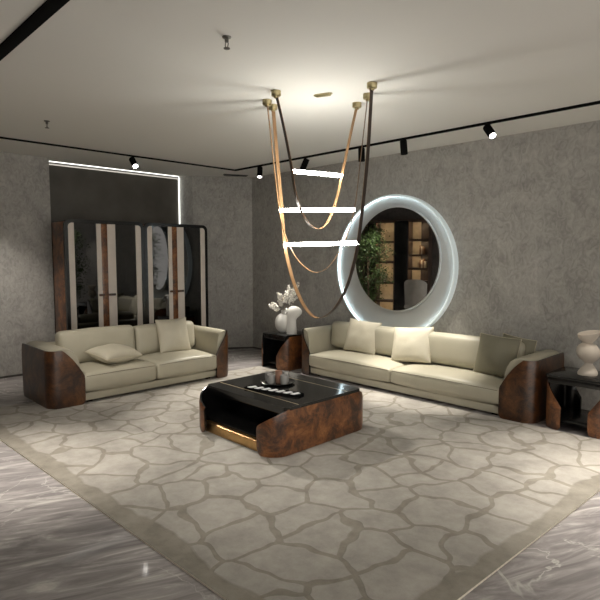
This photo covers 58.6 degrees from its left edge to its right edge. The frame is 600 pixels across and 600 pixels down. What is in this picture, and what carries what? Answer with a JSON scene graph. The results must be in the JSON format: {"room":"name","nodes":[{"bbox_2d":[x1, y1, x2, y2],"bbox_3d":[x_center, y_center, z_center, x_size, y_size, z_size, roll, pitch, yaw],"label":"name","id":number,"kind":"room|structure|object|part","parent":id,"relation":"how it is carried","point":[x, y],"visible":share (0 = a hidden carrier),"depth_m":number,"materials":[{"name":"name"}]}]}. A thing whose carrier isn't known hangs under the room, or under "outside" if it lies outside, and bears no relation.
{"room":"living room","nodes":[
{"label":"living room","id":0,"kind":"room"},
{"bbox_2d":[0,152,54,376],"bbox_3d":[-5.968,-0.280,5.054,6.925,2.930,0.220,-5,7,-44],"label":"wall","id":1,"kind":"structure","parent":0,"point":[27,314],"depth_m":7.12,"materials":[{"name":"grey paint"}]},
{"bbox_2d":[0,374,22,378],"bbox_3d":[-4.957,1.100,5.995,4.325,0.025,0.011,-5,7,-44],"label":"baseboard","id":2,"kind":"structure","parent":1,"relation":"attached to","point":[16,374],"depth_m":7.09,"materials":[{"name":"black"}]},
{"bbox_2d":[49,161,178,176],"bbox_3d":[-2.815,-2.003,8.203,2.180,0.006,0.020,-5,7,-44],"label":"trim","id":3,"kind":"structure","parent":1,"relation":"attached to","point":[49,161],"depth_m":8.13,"materials":[{"name":"white"}]},
{"bbox_2d":[49,165,179,333],"bbox_3d":[-2.920,-0.532,8.418,2.800,2.880,0.250,-5,7,-44],"label":"wall niche","id":4,"kind":"object","parent":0,"point":[75,193],"visible":0.07,"depth_m":8.17,"materials":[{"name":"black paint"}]},
{"bbox_2d":[180,176,252,346],"bbox_3d":[-1.445,-0.631,9.321,1.120,2.930,1.010,-5,7,-44],"label":"wall","id":5,"kind":"structure","parent":0,"point":[223,205],"depth_m":9.12,"materials":[{"name":"grey paint"}]},
{"bbox_2d":[178,178,179,223],"bbox_3d":[-2.032,-0.627,9.087,0.014,2.860,0.015,-5,7,-44],"label":"trim","id":6,"kind":"structure","parent":5,"relation":"attached to","point":[178,178],"depth_m":8.99,"materials":[{"name":"white"}]},
{"bbox_2d":[228,347,252,348],"bbox_3d":[-1.305,0.833,9.235,0.993,0.025,0.012,-1,5,-12],"label":"baseboard","id":7,"kind":"structure","parent":5,"relation":"attached to","point":[228,347],"depth_m":9.28,"materials":[{"name":"black"}]},
{"bbox_2d":[0,0,599,179],"bbox_3d":[-1.065,-1.607,2.400,10.400,0.150,11.500,-5,7,-44],"label":"ceiling","id":8,"kind":"structure","parent":0,"point":[157,79],"depth_m":3.96,"materials":[{"name":"white paint"}]},
{"bbox_2d":[0,0,69,60],"bbox_3d":[-1.012,-1.537,2.531,0.080,0.012,8.205,-5,7,-44],"label":"track rail","id":9,"kind":"object","parent":8,"relation":"attached to","point":[48,8],"visible":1,"depth_m":3.07,"materials":[{"name":"black metal"}]},
{"bbox_2d":[0,137,234,170],"bbox_3d":[-3.273,-1.824,6.066,6.368,0.018,0.030,-5,7,-44],"label":"track rail","id":10,"kind":"object","parent":8,"relation":"attached to","point":[21,140],"visible":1,"depth_m":6.85,"materials":[{"name":"black metal"}]},
{"bbox_2d":[129,157,138,168],"bbox_3d":[-2.201,-1.817,7.083,0.085,0.164,0.162,-5,7,-44],"label":"track spotlight","id":11,"kind":"object","parent":10,"relation":"hanging from","point":[132,160],"visible":1,"depth_m":7.05,"materials":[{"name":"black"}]},
{"bbox_2d":[222,35,230,49],"bbox_3d":[-0.447,-1.568,3.261,0.056,0.070,0.056,-5,7,-44],"label":"sprinkler","id":12,"kind":"object","parent":8,"relation":"attached to","point":[226,37],"visible":1,"depth_m":3.25,"materials":[{"name":"metal"}]},
{"bbox_2d":[223,174,247,176],"bbox_3d":[-1.059,-2.047,8.791,0.400,0.020,0.090,-2,5,-20],"label":"ceiling vent","id":13,"kind":"object","parent":8,"relation":"in","point":[223,174],"visible":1,"depth_m":8.75,"materials":[{"name":"grey metal"}]},
{"bbox_2d":[262,93,369,272],"bbox_3d":[0.139,-0.970,4.553,0.939,1.473,0.080,1,5,11],"label":"pendant light","id":14,"kind":"object","parent":8,"relation":"hanging from","point":[266,102],"visible":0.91,"depth_m":4.56,"materials":[{"name":"beige leather"}]},
{"bbox_2d":[271,89,361,228],"bbox_3d":[0.152,-1.157,4.542,0.850,1.099,0.080,-2,5,-26],"label":"pendant light","id":15,"kind":"object","parent":8,"relation":"hanging from","point":[275,93],"visible":1,"depth_m":4.53,"materials":[{"name":"gold metal"}]},
{"bbox_2d":[269,81,376,318],"bbox_3d":[0.159,-0.771,4.504,1.076,1.862,0.080,4,6,37],"label":"pendant light","id":16,"kind":"object","parent":8,"relation":"hanging from","point":[371,85],"visible":0.98,"depth_m":4.46,"materials":[{"name":"gold metal"}]},
{"bbox_2d":[314,92,331,97],"bbox_3d":[0.190,-1.688,4.407,0.160,0.018,0.044,2,5,26],"label":"ceiling plate","id":17,"kind":"object","parent":8,"relation":"attached to","point":[328,93],"visible":1,"depth_m":4.39,"materials":[{"name":"gold metal"}]},
{"bbox_2d":[235,101,599,170],"bbox_3d":[1.869,-1.762,5.334,0.033,0.022,8.205,-5,7,-44],"label":"track rail","id":18,"kind":"object","parent":8,"relation":"attached to","point":[595,102],"visible":1,"depth_m":5.62,"materials":[{"name":"black metal"}]},
{"bbox_2d":[257,166,262,177],"bbox_3d":[-0.589,-1.873,7.839,0.080,0.172,0.124,0,5,4],"label":"track spotlight","id":19,"kind":"object","parent":18,"relation":"hanging from","point":[259,168],"visible":1,"depth_m":7.81,"materials":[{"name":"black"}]},
{"bbox_2d":[300,158,308,169],"bbox_3d":[0.061,-1.819,7.176,0.134,0.172,0.080,1,5,15],"label":"track spotlight","id":20,"kind":"object","parent":18,"relation":"hanging from","point":[305,162],"visible":0.9,"depth_m":7.14,"materials":[{"name":"black metal"}]},
{"bbox_2d":[358,147,364,161],"bbox_3d":[0.746,-1.765,6.487,0.080,0.166,0.084,-5,7,-44],"label":"track spotlight","id":21,"kind":"object","parent":18,"relation":"hanging from","point":[363,148],"visible":0.8,"depth_m":6.46,"materials":[{"name":"black metal"}]},
{"bbox_2d":[400,139,407,154],"bbox_3d":[1.175,-1.728,6.051,0.086,0.168,0.092,-5,7,-44],"label":"track spotlight","id":22,"kind":"object","parent":18,"relation":"hanging from","point":[403,143],"visible":1,"depth_m":6.02,"materials":[{"name":"black metal"}]},
{"bbox_2d":[483,124,496,138],"bbox_3d":[1.883,-1.671,5.308,0.080,0.164,0.163,-1,5,-15],"label":"track spotlight","id":23,"kind":"object","parent":18,"relation":"hanging from","point":[490,132],"visible":1,"depth_m":5.28,"materials":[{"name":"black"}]},
{"bbox_2d":[0,348,599,599],"bbox_3d":[-1.065,1.462,2.652,10.400,0.150,11.500,-5,7,-44],"label":"floor","id":24,"kind":"structure","parent":0,"point":[55,544],"depth_m":2.90,"materials":[{"name":"grey stone"}]},
{"bbox_2d":[52,219,145,332],"bbox_3d":[-2.794,-0.057,7.521,1.118,2.080,0.482,-5,7,-44],"label":"display cabinet","id":25,"kind":"object","parent":24,"relation":"on","point":[99,265],"visible":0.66,"depth_m":7.27,"materials":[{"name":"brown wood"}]},
{"bbox_3d":[-3.195,-0.013,7.168,0.022,2.050,0.430,-5,7,-44],"label":"panel","id":26,"kind":"part","parent":25,"relation":"part of","materials":[{"name":"brown wood"}]},
{"bbox_3d":[-2.862,-0.048,7.172,0.433,1.949,0.006,-5,7,-44],"label":"door","id":27,"kind":"part","parent":25,"relation":"part of","materials":[{"name":"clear glass"}]},
{"bbox_3d":[-2.463,-0.079,7.559,0.489,1.949,0.006,-5,7,-44],"label":"door","id":28,"kind":"part","parent":25,"relation":"part of","materials":[{"name":"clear glass"}]},
{"bbox_2d":[142,223,208,326],"bbox_3d":[-2.002,-0.120,8.290,1.083,2.080,0.482,-5,7,-44],"label":"display cabinet","id":29,"kind":"object","parent":24,"relation":"on","point":[176,255],"visible":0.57,"depth_m":8.09,"materials":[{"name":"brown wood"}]},
{"bbox_3d":[-2.071,-0.111,7.941,0.398,1.949,0.006,-5,7,-44],"label":"door","id":30,"kind":"part","parent":29,"relation":"part of","materials":[{"name":"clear glass"}]},
{"bbox_3d":[-1.685,-0.142,8.317,0.489,1.949,0.006,-5,7,-44],"label":"door","id":31,"kind":"part","parent":29,"relation":"part of","materials":[{"name":"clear glass"}]},
{"bbox_2d":[262,330,301,370],"bbox_3d":[-0.195,0.718,7.744,0.560,0.500,0.505,-5,7,-44],"label":"side table","id":32,"kind":"object","parent":24,"relation":"on","point":[284,350],"visible":0.7,"depth_m":7.55,"materials":[{"name":"brown wood"}]},
{"bbox_2d":[264,358,275,363],"bbox_3d":[-0.195,0.882,7.758,0.460,0.020,0.449,-5,7,-44],"label":"shelf","id":33,"kind":"object","parent":32,"relation":"attached to","point":[266,360],"depth_m":7.76,"materials":[{"name":"black paint"}]},
{"bbox_3d":[-0.353,0.715,7.907,0.560,0.478,0.050,-5,7,-44],"label":"panel","id":34,"kind":"part","parent":32,"relation":"part of","materials":[{"name":"brown wood"}]},
{"bbox_2d":[275,310,286,332],"bbox_3d":[-0.242,0.309,7.702,0.244,0.322,0.150,1,5,8],"label":"vase","id":35,"kind":"object","parent":32,"relation":"on","point":[281,319],"visible":0.8,"depth_m":7.65,"materials":[{"name":"white ceramic"}]},
{"bbox_2d":[269,282,298,311],"bbox_3d":[-0.226,-0.044,7.671,0.451,0.442,0.189,0,5,-3],"label":"dried flowers","id":36,"kind":"object","parent":35,"relation":"on","point":[289,294],"visible":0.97,"depth_m":7.68,"materials":[{"name":"white plant"}]},
{"bbox_3d":[-0.076,0.739,7.624,0.560,0.478,0.165,-5,7,-44],"label":"panel","id":37,"kind":"part","parent":32,"relation":"part of","materials":[{"name":"brown wood"}]},
{"bbox_2d":[285,306,301,333],"bbox_3d":[-0.092,0.285,7.554,0.242,0.394,0.164,0,5,-6],"label":"sculptural vase","id":38,"kind":"object","parent":32,"relation":"on","point":[293,312],"visible":1,"depth_m":7.51,"materials":[{"name":"white ceramic"}]},
{"bbox_2d":[0,366,599,599],"bbox_3d":[-0.283,1.196,4.904,3.755,0.012,5.150,-5,7,-44],"label":"area rug","id":39,"kind":"object","parent":24,"relation":"on","point":[423,501],"visible":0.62,"depth_m":3.62,"materials":[{"name":"carpet"}]},
{"bbox_2d":[22,321,227,408],"bbox_3d":[-2.019,0.682,6.564,2.330,0.738,0.826,-5,7,-44],"label":"sofa","id":40,"kind":"object","parent":39,"relation":"on","point":[57,374],"visible":0.86,"depth_m":6.17,"materials":[{"name":"beige leather"}]},
{"bbox_3d":[-2.725,0.765,5.899,0.314,0.562,0.773,-5,7,-44],"label":"armrest","id":41,"kind":"part","parent":40,"relation":"part of","materials":[{"name":"beige leather"}]},
{"bbox_3d":[-2.721,0.804,5.891,0.374,0.605,0.820,-5,7,-44],"label":"arm panel","id":42,"kind":"part","parent":40,"relation":"part of","materials":[{"name":"brown wood"}]},
{"bbox_2d":[55,325,134,362],"bbox_3d":[-2.437,0.529,6.418,0.925,0.410,0.232,-5,7,-44],"label":"cushion","id":43,"kind":"object","parent":40,"relation":"on","point":[78,341],"depth_m":6.28,"materials":[{"name":"beige leather"}]},
{"bbox_2d":[84,343,142,363],"bbox_3d":[-2.169,0.622,6.246,0.404,0.217,0.510,3,6,34],"label":"throw pillow","id":44,"kind":"object","parent":40,"relation":"on","point":[111,353],"visible":1,"depth_m":6.11,"materials":[{"name":"beige fabric"}]},
{"bbox_2d":[80,358,155,391],"bbox_3d":[-2.233,0.856,6.268,0.866,0.289,0.682,-5,7,-44],"label":"seat cushion","id":45,"kind":"object","parent":40,"relation":"on","point":[138,373],"depth_m":6.06,"materials":[{"name":"beige leather"}]},
{"bbox_2d":[133,321,194,353],"bbox_3d":[-1.791,0.487,7.046,0.870,0.387,0.231,-5,7,-44],"label":"cushion","id":46,"kind":"object","parent":40,"relation":"on","point":[146,340],"depth_m":6.80,"materials":[{"name":"beige leather"}]},
{"bbox_2d":[155,317,190,352],"bbox_3d":[-1.647,0.460,6.961,0.444,0.427,0.214,-4,6,-37],"label":"throw pillow","id":47,"kind":"object","parent":40,"relation":"on","point":[172,333],"visible":0.98,"depth_m":6.88,"materials":[{"name":"beige fabric"}]},
{"bbox_2d":[137,349,216,378],"bbox_3d":[-1.612,0.806,6.872,0.866,0.288,0.682,-5,7,-44],"label":"seat cushion","id":48,"kind":"object","parent":40,"relation":"on","point":[193,363],"depth_m":6.68,"materials":[{"name":"beige leather"}]},
{"bbox_3d":[-1.286,0.650,7.299,0.185,0.562,0.773,-5,7,-44],"label":"armrest","id":49,"kind":"part","parent":40,"relation":"part of","materials":[{"name":"beige leather"}]},
{"bbox_3d":[-1.197,0.685,7.340,0.215,0.605,0.856,-3,5,-29],"label":"arm panel","id":50,"kind":"part","parent":40,"relation":"part of","materials":[{"name":"brown wood"}]},
{"bbox_2d":[199,370,362,457],"bbox_3d":[-0.171,0.991,4.947,1.210,0.389,1.120,-5,7,-44],"label":"coffee table","id":51,"kind":"object","parent":39,"relation":"on","point":[272,425],"visible":0.92,"depth_m":4.65,"materials":[{"name":"brown wood"}]},
{"bbox_3d":[-0.494,0.972,5.278,1.210,0.372,0.195,-5,7,-44],"label":"panel","id":52,"kind":"part","parent":51,"relation":"part of","materials":[{"name":"brown wood"}]},
{"bbox_2d":[207,409,264,436],"bbox_3d":[-0.171,1.089,4.956,1.010,0.020,1.056,-5,7,-44],"label":"shelf","id":53,"kind":"object","parent":51,"relation":"attached to","point":[240,421],"depth_m":4.86,"materials":[{"name":"black paint"}]},
{"bbox_2d":[244,385,303,396],"bbox_3d":[-0.236,0.804,4.741,0.578,0.016,0.108,3,6,32],"label":"tray","id":54,"kind":"object","parent":51,"relation":"on","point":[245,387],"visible":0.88,"depth_m":4.71,"materials":[{"name":"black"}]},
{"bbox_2d":[260,377,294,385],"bbox_3d":[-0.211,0.775,5.065,0.330,0.020,0.330,-5,7,-44],"label":"round tray","id":55,"kind":"object","parent":51,"relation":"on","point":[263,381],"visible":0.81,"depth_m":5.04,"materials":[{"name":"black paint"}]},
{"bbox_2d":[265,371,271,380],"bbox_3d":[-0.299,0.730,5.109,0.072,0.085,0.072,-5,7,-44],"label":"tumbler","id":56,"kind":"object","parent":55,"relation":"on","point":[266,371],"visible":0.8,"depth_m":5.09,"materials":[{"name":"glass"}]},
{"bbox_2d":[267,374,274,383],"bbox_3d":[-0.272,0.740,5.017,0.072,0.080,0.072,-5,7,-44],"label":"tumbler","id":57,"kind":"object","parent":55,"relation":"on","point":[268,380],"visible":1,"depth_m":5.01,"materials":[{"name":"glass"}]},
{"bbox_2d":[275,370,281,382],"bbox_3d":[-0.199,0.722,5.031,0.068,0.115,0.068,-5,7,-44],"label":"tumbler","id":58,"kind":"object","parent":55,"relation":"on","point":[276,380],"visible":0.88,"depth_m":5.01,"materials":[{"name":"glass"}]},
{"bbox_2d":[280,374,287,383],"bbox_3d":[-0.149,0.741,4.983,0.072,0.085,0.072,-5,7,-44],"label":"tumbler","id":59,"kind":"object","parent":55,"relation":"on","point":[281,381],"visible":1,"depth_m":4.98,"materials":[{"name":"glass"}]},
{"bbox_2d":[282,371,288,381],"bbox_3d":[-0.137,0.726,5.071,0.068,0.100,0.068,-5,7,-44],"label":"tumbler","id":60,"kind":"object","parent":55,"relation":"on","point":[282,371],"visible":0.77,"depth_m":5.06,"materials":[{"name":"glass"}]},
{"bbox_3d":[0.152,1.026,4.618,1.210,0.372,0.195,-5,7,-44],"label":"panel","id":61,"kind":"part","parent":51,"relation":"part of","materials":[{"name":"brown wood"}]},
{"bbox_2d":[302,321,563,423],"bbox_3d":[1.348,0.723,6.427,0.746,0.706,3.200,-5,7,-44],"label":"sofa","id":62,"kind":"object","parent":24,"relation":"on","point":[520,396],"visible":0.82,"depth_m":5.98,"materials":[{"name":"beige leather"}]},
{"bbox_3d":[0.244,0.682,7.536,0.187,0.605,0.770,3,5,31],"label":"arm panel","id":63,"kind":"part","parent":62,"relation":"part of","materials":[{"name":"brown wood"}]},
{"bbox_3d":[0.320,0.646,7.499,0.693,0.562,0.155,-5,7,-44],"label":"armrest","id":64,"kind":"part","parent":62,"relation":"part of","materials":[{"name":"beige leather"}]},
{"bbox_2d":[309,349,414,381],"bbox_3d":[0.786,0.829,6.910,0.602,0.264,1.332,-5,7,-44],"label":"seat cushion","id":65,"kind":"object","parent":62,"relation":"on","point":[349,365],"depth_m":6.72,"materials":[{"name":"beige leather"}]},
{"bbox_2d":[343,318,381,354],"bbox_3d":[0.820,0.482,7.055,0.210,0.448,0.528,-4,6,-41],"label":"throw pillow","id":66,"kind":"object","parent":62,"relation":"on","point":[360,337],"visible":0.95,"depth_m":6.98,"materials":[{"name":"beige fabric"}]},
{"bbox_2d":[331,321,393,355],"bbox_3d":[0.948,0.508,7.044,0.230,0.372,1.335,-5,7,-44],"label":"cushion","id":67,"kind":"object","parent":62,"relation":"on","point":[384,335],"depth_m":6.87,"materials":[{"name":"beige leather"}]},
{"bbox_2d":[391,327,433,362],"bbox_3d":[1.355,0.539,6.482,0.570,0.462,0.223,4,6,39],"label":"throw pillow","id":68,"kind":"object","parent":62,"relation":"on","point":[409,344],"visible":0.94,"depth_m":6.41,"materials":[{"name":"beige fabric"}]},
{"bbox_3d":[1.540,0.730,6.615,0.190,0.540,3.080,-5,7,-44],"label":"backrest","id":69,"kind":"part","parent":62,"relation":"part of","materials":[{"name":"beige leather"}]},
{"bbox_2d":[390,363,503,403],"bbox_3d":[1.717,0.907,5.959,0.602,0.264,1.332,-5,7,-44],"label":"seat cushion","id":70,"kind":"object","parent":62,"relation":"on","point":[458,384],"depth_m":5.78,"materials":[{"name":"beige leather"}]},
{"bbox_2d":[428,331,524,368],"bbox_3d":[1.891,0.585,6.081,0.230,0.375,1.345,-5,7,-44],"label":"cushion","id":71,"kind":"object","parent":62,"relation":"on","point":[457,351],"depth_m":6.08,"materials":[{"name":"beige leather"}]},
{"bbox_2d":[473,333,521,377],"bbox_3d":[2.103,0.597,5.717,0.188,0.442,0.490,-4,6,-39],"label":"throw pillow","id":72,"kind":"object","parent":62,"relation":"on","point":[495,353],"visible":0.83,"depth_m":5.66,"materials":[{"name":"beige fabric"}]},
{"bbox_2d":[503,333,536,354],"bbox_3d":[2.311,0.596,5.718,0.140,0.442,0.445,-2,5,-23],"label":"throw pillow","id":73,"kind":"object","parent":62,"relation":"on","point":[530,345],"visible":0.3,"depth_m":5.57,"materials":[{"name":"beige fabric"}]},
{"bbox_3d":[2.391,0.866,5.300,0.816,0.605,0.285,-2,5,-20],"label":"arm panel","id":74,"kind":"part","parent":62,"relation":"part of","materials":[{"name":"brown wood"}]},
{"bbox_3d":[2.353,0.817,5.423,0.693,0.562,0.284,-5,7,-44],"label":"armrest","id":75,"kind":"part","parent":62,"relation":"part of","materials":[{"name":"beige leather"}]},
{"bbox_2d":[546,367,599,438],"bbox_3d":[2.666,0.943,5.008,0.560,0.500,0.560,-5,7,-44],"label":"side table","id":76,"kind":"object","parent":24,"relation":"on","point":[563,400],"visible":1,"depth_m":4.96,"materials":[{"name":"brown wood"}]},
{"bbox_3d":[2.528,0.942,5.150,0.560,0.478,0.165,-5,7,-44],"label":"panel","id":77,"kind":"part","parent":76,"relation":"part of","materials":[{"name":"brown wood"}]},
{"bbox_2d":[561,407,589,426],"bbox_3d":[2.666,1.107,5.022,0.460,0.020,0.504,-5,7,-44],"label":"shelf","id":78,"kind":"object","parent":76,"relation":"attached to","point":[574,415],"depth_m":5.06,"materials":[{"name":"black paint"}]},
{"bbox_2d":[576,330,599,375],"bbox_3d":[2.675,0.487,4.967,0.200,0.415,0.200,0,5,1],"label":"vase","id":79,"kind":"object","parent":76,"relation":"on","point":[587,351],"visible":1,"depth_m":4.91,"materials":[{"name":"ceramic"}]},
{"bbox_3d":[2.804,0.965,4.868,0.560,0.478,0.165,-5,7,-44],"label":"panel","id":80,"kind":"part","parent":76,"relation":"part of","materials":[{"name":"brown wood"}]},
{"bbox_2d":[252,120,599,409],"bbox_3d":[2.869,-0.324,5.586,0.180,2.930,10.400,-5,7,-44],"label":"wall","id":81,"kind":"structure","parent":0,"point":[521,211],"depth_m":6.16,"materials":[{"name":"grey paper"}]},
{"bbox_2d":[337,194,458,327],"bbox_3d":[1.160,-0.433,7.025,0.250,1.888,1.888,-5,7,-44],"label":"round mirror","id":82,"kind":"object","parent":81,"relation":"attached to","point":[405,274],"visible":0.84,"depth_m":6.89,"materials":[{"name":"silver metal"}]},
{"bbox_3d":[1.232,-0.525,6.906,1.185,1.324,0.012,3,6,37],"label":"glass pane","id":83,"kind":"part","parent":82,"relation":"part of","materials":[{"name":"clear glass"}]}
]}

